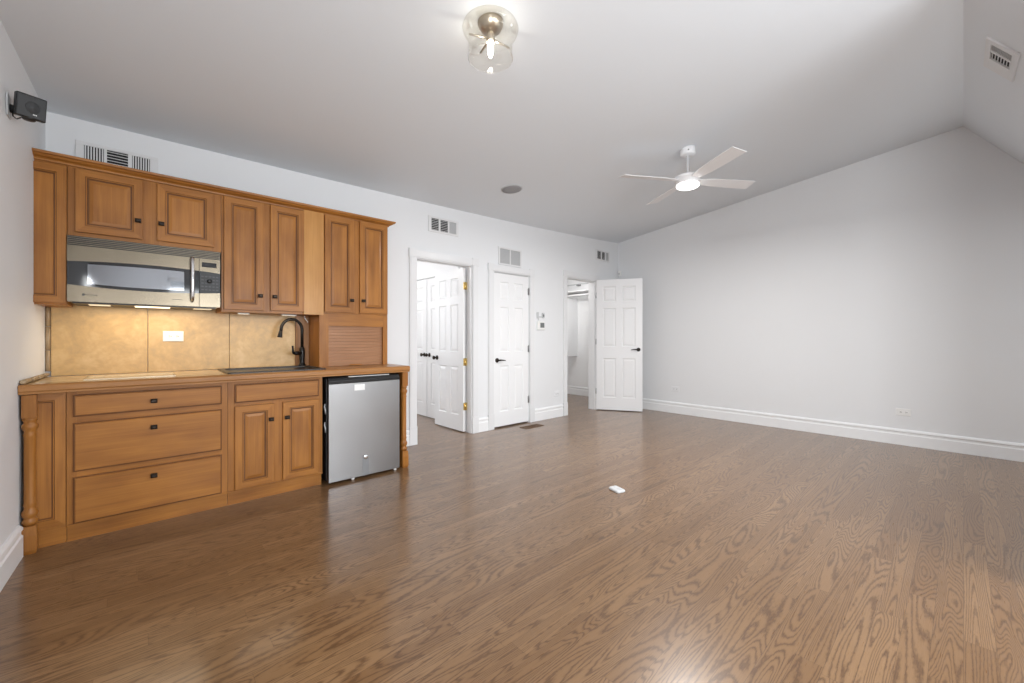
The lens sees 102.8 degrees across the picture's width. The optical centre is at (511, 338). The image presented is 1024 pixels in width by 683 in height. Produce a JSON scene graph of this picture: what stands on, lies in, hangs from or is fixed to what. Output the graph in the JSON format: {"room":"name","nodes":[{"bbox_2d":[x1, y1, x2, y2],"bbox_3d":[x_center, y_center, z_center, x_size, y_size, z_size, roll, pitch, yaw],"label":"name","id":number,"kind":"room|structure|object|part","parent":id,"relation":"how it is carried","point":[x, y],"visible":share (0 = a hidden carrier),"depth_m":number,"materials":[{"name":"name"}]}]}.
{"room":"studio apartment","nodes":[
{"label":"studio apartment","id":0,"kind":"room"},
{"bbox_2d":[0,20,45,546],"bbox_3d":[-0.921,-0.486,0.073,0.130,3.300,6.852,0,0,-40],"label":"wall","id":1,"kind":"structure","parent":0,"point":[22,321],"depth_m":2.12,"materials":[{"name":"paint"}]},
{"bbox_2d":[0,525,22,591],"bbox_3d":[-0.679,1.078,-0.097,0.020,0.172,5.971,0,0,-40],"label":"baseboard","id":2,"kind":"structure","parent":1,"relation":"attached to","point":[11,551],"depth_m":2.01,"materials":[{"name":"paint"}]},
{"bbox_2d":[6,91,46,122],"bbox_3d":[-2.461,-1.161,2.067,0.114,0.131,0.128,0,0,28],"label":"wall speaker","id":3,"kind":"object","parent":1,"relation":"attached to","point":[30,108],"visible":1,"depth_m":2.05,"materials":[{"name":"grey plastic"}]},
{"bbox_3d":[-2.503,-1.155,2.034,0.005,0.107,0.075,0,0,-42],"label":"mount plate","id":4,"kind":"part","parent":3,"relation":"part of","materials":[{"name":"grey plastic"}]},
{"bbox_3d":[-2.499,-1.151,2.053,0.041,0.043,0.042,0,0,-42],"label":"swivel arm","id":5,"kind":"part","parent":3,"relation":"part of","materials":[{"name":"black plastic"}]},
{"bbox_2d":[17,92,45,121],"bbox_3d":[-2.415,-1.163,2.056,0.023,0.099,0.094,0,0,28],"label":"grille","id":6,"kind":"object","parent":3,"relation":"attached to","point":[30,108],"depth_m":2.06,"materials":[{"name":"black plastic"}]},
{"bbox_2d":[19,307,50,384],"bbox_3d":[-2.835,0.018,2.439,0.029,0.460,0.666,0,0,-40],"label":"trim","id":7,"kind":"structure","parent":1,"relation":"attached to","point":[47,309],"depth_m":2.67,"materials":[{"name":"beige tile"}]},
{"bbox_2d":[46,112,617,429],"bbox_3d":[-0.428,-0.436,5.151,7.520,3.200,0.120,0,0,-42],"label":"wall","id":8,"kind":"structure","parent":0,"point":[548,253],"depth_m":4.45,"materials":[{"name":"paint"}]},
{"bbox_2d":[33,159,72,307],"bbox_3d":[-2.905,-0.644,2.597,0.136,0.876,0.331,0,0,-42],"label":"upper cabinet","id":9,"kind":"object","parent":8,"relation":"attached to","point":[50,179],"visible":0.95,"depth_m":2.48,"materials":[{"name":"brown wood"}]},
{"bbox_2d":[75,139,157,172],"bbox_3d":[-2.800,-1.254,2.914,0.426,0.185,0.012,0,0,-42],"label":"air vent","id":10,"kind":"object","parent":8,"relation":"in","point":[83,149],"visible":0.51,"depth_m":2.90,"materials":[{"name":"white metal"}]},
{"bbox_2d":[68,166,220,252],"bbox_3d":[-2.556,-0.862,2.897,0.780,0.440,0.357,0,0,-42],"label":"upper cabinet","id":11,"kind":"object","parent":8,"relation":"attached to","point":[101,205],"visible":0.98,"depth_m":2.75,"materials":[{"name":"brown wood"}]},
{"bbox_3d":[-2.609,-0.865,2.656,0.314,0.398,0.020,0,0,-42],"label":"door","id":12,"kind":"part","parent":11,"relation":"part of","materials":[{"name":"brown wood"}]},
{"bbox_2d":[67,235,219,310],"bbox_3d":[-2.536,-0.427,2.868,0.770,0.421,0.390,0,0,-42],"label":"microwave oven","id":13,"kind":"object","parent":11,"relation":"attached to","point":[100,272],"visible":1,"depth_m":2.73,"materials":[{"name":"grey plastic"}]},
{"bbox_3d":[-2.261,-0.419,2.893,0.022,0.328,0.059,0,0,-42],"label":"handle","id":14,"kind":"part","parent":13,"relation":"part of","materials":[{"name":"silver metal"}]},
{"bbox_3d":[-2.213,-0.403,2.994,0.122,0.349,0.030,0,0,-42],"label":"control panel","id":15,"kind":"part","parent":13,"relation":"part of","materials":[{"name":"grey metal"}]},
{"bbox_3d":[-2.213,-0.405,2.994,0.122,0.162,0.028,0,0,-42],"label":"button panel","id":16,"kind":"part","parent":13,"relation":"part of","materials":[{"name":"grey plastic"}]},
{"bbox_3d":[-2.321,-0.868,2.916,0.318,0.392,0.020,0,0,-42],"label":"door","id":17,"kind":"part","parent":11,"relation":"part of","materials":[{"name":"brown wood"}]},
{"bbox_2d":[32,148,395,226],"bbox_3d":[-2.092,-1.096,3.307,2.296,0.048,0.372,0,0,-42],"label":"crown molding","id":18,"kind":"structure","parent":11,"relation":"attached to","point":[39,154],"depth_m":2.90,"materials":[{"name":"brown wood"}]},
{"bbox_2d":[51,304,308,375],"bbox_3d":[-2.450,-0.009,3.220,1.575,0.514,0.024,0,0,-42],"label":"backsplash","id":19,"kind":"structure","parent":8,"relation":"attached to","point":[85,340],"depth_m":3.06,"materials":[{"name":"beige tile"}]},
{"bbox_2d":[163,331,183,340],"bbox_3d":[-2.567,-0.016,3.100,0.122,0.078,0.009,0,0,-42],"label":"wall outlet","id":20,"kind":"object","parent":19,"relation":"attached to","point":[167,335],"visible":1,"depth_m":3.10,"materials":[{"name":"white plastic"}]},
{"bbox_2d":[216,195,323,315],"bbox_3d":[-1.997,-0.642,3.403,0.724,0.880,0.357,0,0,-42],"label":"upper cabinet","id":21,"kind":"object","parent":8,"relation":"attached to","point":[272,256],"visible":0.99,"depth_m":3.27,"materials":[{"name":"brown wood"}]},
{"bbox_3d":[-2.063,-0.643,3.150,0.258,0.850,0.020,0,0,-42],"label":"door","id":22,"kind":"part","parent":21,"relation":"part of","materials":[{"name":"brown wood"}]},
{"bbox_3d":[-1.840,-0.645,3.352,0.248,0.846,0.020,0,0,-42],"label":"door","id":23,"kind":"part","parent":21,"relation":"part of","materials":[{"name":"brown wood"}]},
{"bbox_2d":[324,215,387,315],"bbox_3d":[-1.509,-0.650,3.844,0.588,0.864,0.357,0,0,-42],"label":"upper cabinet","id":24,"kind":"object","parent":8,"relation":"attached to","point":[355,252],"visible":0.97,"depth_m":3.73,"materials":[{"name":"brown wood"}]},
{"bbox_3d":[-1.532,-0.651,3.631,0.252,0.842,0.020,0,0,-42],"label":"door","id":25,"kind":"part","parent":24,"relation":"part of","materials":[{"name":"brown wood"}]},
{"bbox_3d":[-1.299,-0.654,3.842,0.268,0.844,0.020,0,0,-42],"label":"door","id":26,"kind":"part","parent":24,"relation":"part of","materials":[{"name":"brown wood"}]},
{"bbox_2d":[406,430,409,445],"bbox_3d":[-1.248,1.078,4.313,0.360,0.172,0.020,0,0,-42],"label":"baseboard","id":27,"kind":"structure","parent":8,"relation":"attached to","point":[407,431],"depth_m":4.42,"materials":[{"name":"paint"}]},
{"bbox_2d":[428,215,458,236],"bbox_3d":[-0.789,-1.298,4.734,0.408,0.178,0.014,0,0,-42],"label":"air vent","id":28,"kind":"object","parent":8,"relation":"in","point":[435,224],"visible":1,"depth_m":4.73,"materials":[{"name":"white metal"}]},
{"bbox_2d":[409,248,478,445],"bbox_3d":[-0.805,0.090,4.791,0.944,2.147,0.146,0,0,-42],"label":"trim","id":29,"kind":"structure","parent":8,"relation":"attached to","point":[471,265],"depth_m":5.01,"materials":[{"name":"paint"}]},
{"bbox_2d":[432,268,466,431],"bbox_3d":[-0.805,0.141,5.291,0.169,2.022,0.676,0,0,-42],"label":"door","id":30,"kind":"structure","parent":8,"relation":"in","point":[450,286],"depth_m":5.25,"materials":[{"name":"paint"}]},
{"bbox_2d":[479,417,488,431],"bbox_3d":[-0.361,1.078,5.116,0.157,0.172,0.020,0,0,-42],"label":"baseboard","id":31,"kind":"structure","parent":8,"relation":"attached to","point":[483,422],"depth_m":5.12,"materials":[{"name":"paint"}]},
{"bbox_2d":[498,246,521,267],"bbox_3d":[-0.025,-1.076,5.427,0.411,0.234,0.012,0,0,-42],"label":"air vent","id":32,"kind":"object","parent":8,"relation":"in","point":[506,256],"visible":1,"depth_m":5.42,"materials":[{"name":"white metal"}]},
{"bbox_2d":[494,272,528,426],"bbox_3d":[0.012,0.148,5.458,0.645,1.995,0.093,0,0,-42],"label":"door","id":33,"kind":"structure","parent":8,"relation":"in","point":[511,292],"depth_m":5.45,"materials":[{"name":"paint"}]},
{"bbox_2d":[488,262,534,429],"bbox_3d":[-0.034,0.103,5.490,0.832,2.122,0.146,0,0,-42],"label":"trim","id":34,"kind":"structure","parent":8,"relation":"attached to","point":[492,267],"depth_m":5.36,"materials":[{"name":"paint"}]},
{"bbox_2d":[537,321,544,329],"bbox_3d":[0.410,-0.181,5.811,0.150,0.124,0.024,0,0,-42],"label":"thermostat","id":35,"kind":"object","parent":8,"relation":"attached to","point":[540,324],"visible":1,"depth_m":5.80,"materials":[{"name":"white plastic"}]},
{"bbox_2d":[537,312,544,319],"bbox_3d":[0.407,-0.314,5.811,0.145,0.115,0.025,0,0,-42],"label":"wall sensor","id":36,"kind":"object","parent":8,"relation":"attached to","point":[543,314],"visible":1,"depth_m":5.81,"materials":[{"name":"grey plastic"}]},
{"bbox_2d":[535,404,562,420],"bbox_3d":[0.535,1.078,5.929,0.613,0.172,0.020,0,0,-42],"label":"baseboard","id":37,"kind":"structure","parent":8,"relation":"attached to","point":[550,412],"depth_m":5.92,"materials":[{"name":"paint"}]},
{"bbox_2d":[563,270,598,415],"bbox_3d":[1.059,0.068,6.480,0.892,2.192,0.146,0,0,-42],"label":"trim","id":38,"kind":"structure","parent":8,"relation":"attached to","point":[567,275],"depth_m":6.67,"materials":[{"name":"paint"}]},
{"bbox_2d":[596,249,609,261],"bbox_3d":[1.515,-1.376,6.820,0.376,0.175,0.014,0,0,-42],"label":"air vent","id":39,"kind":"object","parent":8,"relation":"in","point":[601,255],"visible":1,"depth_m":6.82,"materials":[{"name":"white metal"}]},
{"bbox_2d":[596,278,641,410],"bbox_3d":[1.713,0.102,6.561,0.725,2.100,0.151,0,0,18],"label":"door","id":40,"kind":"structure","parent":8,"relation":"in","point":[618,301],"depth_m":6.55,"materials":[{"name":"paint"}]},
{"bbox_2d":[417,261,463,280],"bbox_3d":[-1.424,-0.061,6.309,0.120,2.450,2.935,0,0,-42],"label":"wall","id":41,"kind":"structure","parent":0,"point":[422,267],"depth_m":6.02,"materials":[{"name":"paint"}]},
{"bbox_2d":[417,279,426,415],"bbox_3d":[-1.520,0.137,6.299,0.102,2.030,0.741,0,0,-42],"label":"door","id":42,"kind":"structure","parent":41,"relation":"in","point":[421,284],"depth_m":6.14,"materials":[{"name":"paint"}]},
{"bbox_2d":[425,277,434,418],"bbox_3d":[-1.013,0.137,5.739,0.102,2.030,0.741,0,0,-42],"label":"door","id":43,"kind":"structure","parent":41,"relation":"in","point":[431,281],"depth_m":5.95,"materials":[{"name":"paint"}]},
{"bbox_2d":[417,266,459,279],"bbox_3d":[-1.261,0.099,6.029,0.015,2.130,1.674,0,0,-42],"label":"trim","id":44,"kind":"structure","parent":41,"relation":"attached to","point":[428,274],"depth_m":5.87,"materials":[{"name":"paint"}]},
{"bbox_2d":[0,0,962,242],"bbox_3d":[0.700,-1.860,3.383,6.860,0.742,4.075,0,0,-42],"label":"ceiling","id":45,"kind":"structure","parent":0,"point":[385,96],"depth_m":2.72,"materials":[{"name":"paint"}]},
{"bbox_2d":[462,5,518,72],"bbox_3d":[-0.112,-1.555,2.127,0.292,0.203,0.292,0,0,-42],"label":"ceiling light","id":46,"kind":"object","parent":45,"relation":"attached to","point":[490,24],"visible":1,"depth_m":2.10,"materials":[{"name":"silver metal"}]},
{"bbox_3d":[-0.175,-1.556,2.104,0.093,0.015,0.011,0,0,-20],"label":"bracket arm","id":47,"kind":"part","parent":46,"relation":"part of","materials":[{"name":"silver metal"}]},
{"bbox_2d":[486,31,494,42],"bbox_3d":[-0.112,-1.566,2.127,0.044,0.047,0.044,0,0,-42],"label":"socket","id":48,"kind":"object","parent":46,"relation":"attached to","point":[490,35],"depth_m":2.11,"materials":[{"name":"silver metal"}]},
{"bbox_3d":[-0.112,-1.547,2.127,0.292,0.182,0.292,0,0,-42],"label":"lamp shade","id":49,"kind":"part","parent":46,"relation":"part of","materials":[{"name":"clear glass"}]},
{"bbox_3d":[-0.112,-1.502,2.127,0.027,0.085,0.027,0,0,-42],"label":"bulb","id":50,"kind":"part","parent":46,"relation":"part of","materials":[{"name":"white glass"}]},
{"bbox_3d":[-0.055,-1.556,2.163,0.093,0.015,0.011,0,0,-32],"label":"bracket arm","id":51,"kind":"part","parent":46,"relation":"part of","materials":[{"name":"silver metal"}]},
{"bbox_2d":[501,184,521,193],"bbox_3d":[-0.003,-1.596,4.375,0.228,0.028,0.229,0,0,31],"label":"ceiling speaker","id":52,"kind":"object","parent":45,"relation":"attached to","point":[513,188],"visible":1,"depth_m":4.36,"materials":[{"name":"grey plastic"}]},
{"bbox_2d":[619,145,754,204],"bbox_3d":[1.653,-1.607,3.837,1.031,0.382,1.023,0,0,35],"label":"ceiling fan","id":53,"kind":"object","parent":45,"relation":"hanging from","point":[686,181],"visible":1,"depth_m":3.78,"materials":[{"name":"white"}]},
{"bbox_3d":[1.278,-1.478,3.772,0.565,0.033,0.130,0,0,-10],"label":"blade","id":54,"kind":"part","parent":53,"relation":"part of","materials":[{"name":"white"}]},
{"bbox_3d":[1.583,-1.478,4.211,0.130,0.033,0.565,0,0,-10],"label":"blade","id":55,"kind":"part","parent":53,"relation":"part of","materials":[{"name":"white wood"}]},
{"bbox_2d":[676,181,698,190],"bbox_3d":[1.650,-1.429,3.839,0.200,0.026,0.200,0,0,-42],"label":"diffuser","id":56,"kind":"object","parent":53,"relation":"attached to","point":[680,185],"depth_m":3.80,"materials":[{"name":"white glass"}]},
{"bbox_3d":[1.723,-1.478,3.469,0.130,0.033,0.565,0,0,-11],"label":"blade","id":57,"kind":"part","parent":53,"relation":"part of","materials":[{"name":"white"}]},
{"bbox_3d":[2.023,-1.478,3.899,0.565,0.033,0.130,0,0,-9],"label":"blade","id":58,"kind":"part","parent":53,"relation":"part of","materials":[{"name":"white wood"}]},
{"bbox_2d":[0,394,1023,682],"bbox_3d":[1.284,1.214,4.131,8.950,0.100,10.000,0,0,-42],"label":"floor","id":59,"kind":"structure","parent":0,"point":[729,551],"depth_m":1.98,"materials":[{"name":"brown wood"}]},
{"bbox_2d":[21,392,66,555],"bbox_3d":[-2.775,0.734,2.469,0.163,0.860,0.645,0,0,-42],"label":"base cabinet","id":60,"kind":"object","parent":59,"relation":"on","point":[43,416],"visible":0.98,"depth_m":2.26,"materials":[{"name":"brown wood"}]},
{"bbox_3d":[-2.618,0.735,2.221,0.062,0.858,0.067,0,0,-42],"label":"leg","id":61,"kind":"part","parent":60,"relation":"part of","materials":[{"name":"brown wood"}]},
{"bbox_3d":[-2.583,0.678,2.263,0.150,0.745,0.010,0,0,-42],"label":"panel","id":62,"kind":"part","parent":60,"relation":"part of","materials":[{"name":"brown wood"}]},
{"bbox_2d":[66,383,227,541],"bbox_3d":[-2.441,0.734,2.788,0.756,0.860,0.672,0,0,-42],"label":"base cabinet","id":63,"kind":"object","parent":59,"relation":"on","point":[136,456],"visible":0.97,"depth_m":2.52,"materials":[{"name":"brown wood"}]},
{"bbox_3d":[-2.243,0.926,2.563,0.696,0.264,0.020,0,0,-42],"label":"drawer","id":64,"kind":"part","parent":63,"relation":"part of","materials":[{"name":"brown wood"}]},
{"bbox_3d":[-2.243,0.623,2.563,0.696,0.278,0.020,0,0,-42],"label":"drawer","id":65,"kind":"part","parent":63,"relation":"part of","materials":[{"name":"brown wood"}]},
{"bbox_3d":[-2.243,0.386,2.563,0.696,0.125,0.020,0,0,-42],"label":"drawer","id":66,"kind":"part","parent":63,"relation":"part of","materials":[{"name":"brown wood"}]},
{"bbox_3d":[-2.228,0.854,2.545,0.032,0.026,0.026,0,0,-42],"label":"knob","id":67,"kind":"part","parent":63,"relation":"part of","materials":[{"name":"brown metal"}]},
{"bbox_2d":[18,364,409,394],"bbox_3d":[-1.998,0.276,3.184,2.287,0.053,0.681,0,0,-42],"label":"countertop","id":68,"kind":"structure","parent":63,"relation":"on","point":[75,383],"depth_m":2.68,"materials":[{"name":"brown wood"}]},
{"bbox_2d":[84,372,175,379],"bbox_3d":[-2.486,0.247,2.678,0.422,0.005,0.310,0,0,-42],"label":"cutting board","id":69,"kind":"object","parent":68,"relation":"in","point":[102,377],"visible":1,"depth_m":2.63,"materials":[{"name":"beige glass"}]},
{"bbox_2d":[218,365,325,373],"bbox_3d":[-1.914,0.331,3.268,0.660,0.182,0.535,0,0,-42],"label":"sink","id":70,"kind":"object","parent":68,"relation":"in","point":[295,367],"visible":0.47,"depth_m":3.26,"materials":[{"name":"grey metal"}]},
{"bbox_2d":[277,318,305,365],"bbox_3d":[-1.904,0.031,3.547,0.074,0.417,0.229,0,0,37],"label":"kitchen faucet","id":71,"kind":"object","parent":68,"relation":"on","point":[301,352],"visible":1,"depth_m":3.60,"materials":[{"name":"black metal"}]},
{"bbox_3d":[-1.915,-0.047,3.554,0.027,0.262,0.198,0,0,42],"label":"spout","id":72,"kind":"part","parent":71,"relation":"part of","materials":[{"name":"black metal"}]},
{"bbox_3d":[-1.873,0.105,3.566,0.034,0.082,0.111,0,0,15],"label":"handle","id":73,"kind":"part","parent":71,"relation":"part of","materials":[{"name":"black metal"}]},
{"bbox_2d":[309,313,386,366],"bbox_3d":[-1.537,0.016,3.851,0.620,0.466,0.312,0,0,-42],"label":"appliance garage","id":74,"kind":"object","parent":68,"relation":"on","point":[331,342],"visible":0.96,"depth_m":3.71,"materials":[{"name":"brown wood"}]},
{"bbox_3d":[-1.442,0.070,3.770,0.499,0.356,0.016,0,0,-42],"label":"tambour door","id":75,"kind":"part","parent":74,"relation":"part of","materials":[{"name":"brown wood"}]},
{"bbox_2d":[227,377,322,505],"bbox_3d":[-1.930,0.734,3.251,0.620,0.860,0.672,0,0,-42],"label":"base cabinet","id":76,"kind":"object","parent":59,"relation":"on","point":[275,426],"visible":0.97,"depth_m":3.01,"materials":[{"name":"brown wood"}]},
{"bbox_3d":[-1.840,0.766,2.927,0.242,0.580,0.020,0,0,-42],"label":"door","id":77,"kind":"part","parent":76,"relation":"part of","materials":[{"name":"brown wood"}]},
{"bbox_3d":[-1.612,0.766,3.134,0.259,0.580,0.020,0,0,-42],"label":"door","id":78,"kind":"part","parent":76,"relation":"part of","materials":[{"name":"brown wood"}]},
{"bbox_2d":[321,373,399,482],"bbox_3d":[-1.434,0.737,3.642,0.621,0.853,0.635,0,0,-42],"label":"mini fridge","id":79,"kind":"object","parent":59,"relation":"on","point":[360,413],"visible":0.89,"depth_m":3.38,"materials":[{"name":"silver metal"}]},
{"bbox_2d":[392,372,408,467],"bbox_3d":[-1.183,0.734,3.928,0.062,0.860,0.671,0,0,-42],"label":"cabinet end panel","id":80,"kind":"object","parent":59,"relation":"on","point":[403,380],"visible":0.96,"depth_m":3.69,"materials":[{"name":"brown wood"}]},
{"bbox_3d":[-1.204,0.734,3.954,0.020,0.860,0.605,0,0,-42],"label":"panel","id":81,"kind":"part","parent":80,"relation":"part of","materials":[{"name":"brown wood"}]},
{"bbox_3d":[-0.980,0.734,3.704,0.062,0.860,0.067,0,0,-42],"label":"leg","id":82,"kind":"part","parent":80,"relation":"part of","materials":[{"name":"brown wood"}]},
{"bbox_2d":[519,424,542,428],"bbox_3d":[0.260,1.161,5.396,0.332,0.006,0.124,0,0,-42],"label":"floor vent","id":83,"kind":"object","parent":59,"relation":"in","point":[533,425],"visible":1,"depth_m":5.38,"materials":[{"name":"brown"}]},
{"bbox_2d":[522,424,539,427],"bbox_3d":[0.260,1.161,5.396,0.300,0.004,0.090,0,0,-42],"label":"grille","id":84,"kind":"object","parent":83,"relation":"attached to","point":[534,425],"depth_m":5.38,"materials":[{"name":"brown wood"}]},
{"bbox_2d":[609,486,624,492],"bbox_3d":[0.802,1.153,3.125,0.076,0.020,0.112,0,0,-26],"label":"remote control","id":85,"kind":"object","parent":59,"relation":"on","point":[616,489],"visible":1,"depth_m":3.10,"materials":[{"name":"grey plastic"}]},
{"bbox_2d":[567,280,587,387],"bbox_3d":[1.193,-0.086,8.679,0.100,2.500,2.935,0,0,-42],"label":"wall","id":86,"kind":"structure","parent":0,"point":[577,366],"depth_m":8.37,"materials":[{"name":"paint"}]},
{"bbox_2d":[567,299,577,355],"bbox_3d":[1.223,-0.216,8.318,0.340,1.160,0.020,0,0,-42],"label":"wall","id":87,"kind":"structure","parent":86,"relation":"attached to","point":[572,304],"depth_m":8.31,"materials":[{"name":"paint"}]},
{"bbox_2d":[567,385,587,395],"bbox_3d":[1.182,1.078,8.602,0.020,0.172,2.835,0,0,-42],"label":"baseboard","id":88,"kind":"structure","parent":86,"relation":"attached to","point":[575,390],"depth_m":8.40,"materials":[{"name":"paint"}]},
{"bbox_2d":[567,289,587,298],"bbox_3d":[1.059,-0.883,8.514,0.320,0.115,2.600,0,0,-42],"label":"closet shelf","id":89,"kind":"object","parent":86,"relation":"attached to","point":[579,293],"visible":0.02,"depth_m":8.21,"materials":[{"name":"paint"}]},
{"bbox_3d":[0.985,-0.856,8.447,0.032,0.032,2.600,0,0,-42],"label":"hanging rod","id":90,"kind":"part","parent":89,"relation":"part of","materials":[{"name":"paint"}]},
{"bbox_2d":[618,126,1023,443],"bbox_3d":[4.166,-0.686,4.680,0.130,3.700,6.845,0,0,-42],"label":"wall","id":91,"kind":"structure","parent":0,"point":[860,292],"depth_m":4.74,"materials":[{"name":"paint"}]},
{"bbox_2d":[672,386,678,391],"bbox_3d":[2.543,0.789,6.367,0.009,0.078,0.122,0,0,-42],"label":"wall outlet","id":92,"kind":"object","parent":91,"relation":"attached to","point":[674,388],"visible":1,"depth_m":6.36,"materials":[{"name":"paint"}]},
{"bbox_2d":[642,398,1023,461],"bbox_3d":[3.791,1.078,4.981,0.020,0.172,5.795,0,0,-42],"label":"baseboard","id":93,"kind":"structure","parent":91,"relation":"attached to","point":[1013,451],"depth_m":4.73,"materials":[{"name":"paint"}]},
{"bbox_2d":[896,408,910,416],"bbox_3d":[4.269,0.806,4.461,0.009,0.078,0.122,0,0,-42],"label":"wall outlet","id":94,"kind":"object","parent":91,"relation":"attached to","point":[899,411],"visible":1,"depth_m":4.46,"materials":[{"name":"white plastic"}]},
{"bbox_2d":[963,0,1023,163],"bbox_3d":[4.077,-0.838,2.444,3.164,2.790,1.850,0,0,-42],"label":"ceiling","id":95,"kind":"structure","parent":0,"point":[993,105],"depth_m":2.88,"materials":[{"name":"paint"}]},
{"bbox_2d":[983,36,1020,81],"bbox_3d":[3.070,-1.747,2.569,0.482,0.208,0.132,0,0,-42],"label":"ceiling vent","id":96,"kind":"object","parent":95,"relation":"in","point":[1001,59],"visible":1,"depth_m":2.55,"materials":[{"name":"white metal"}]}
]}

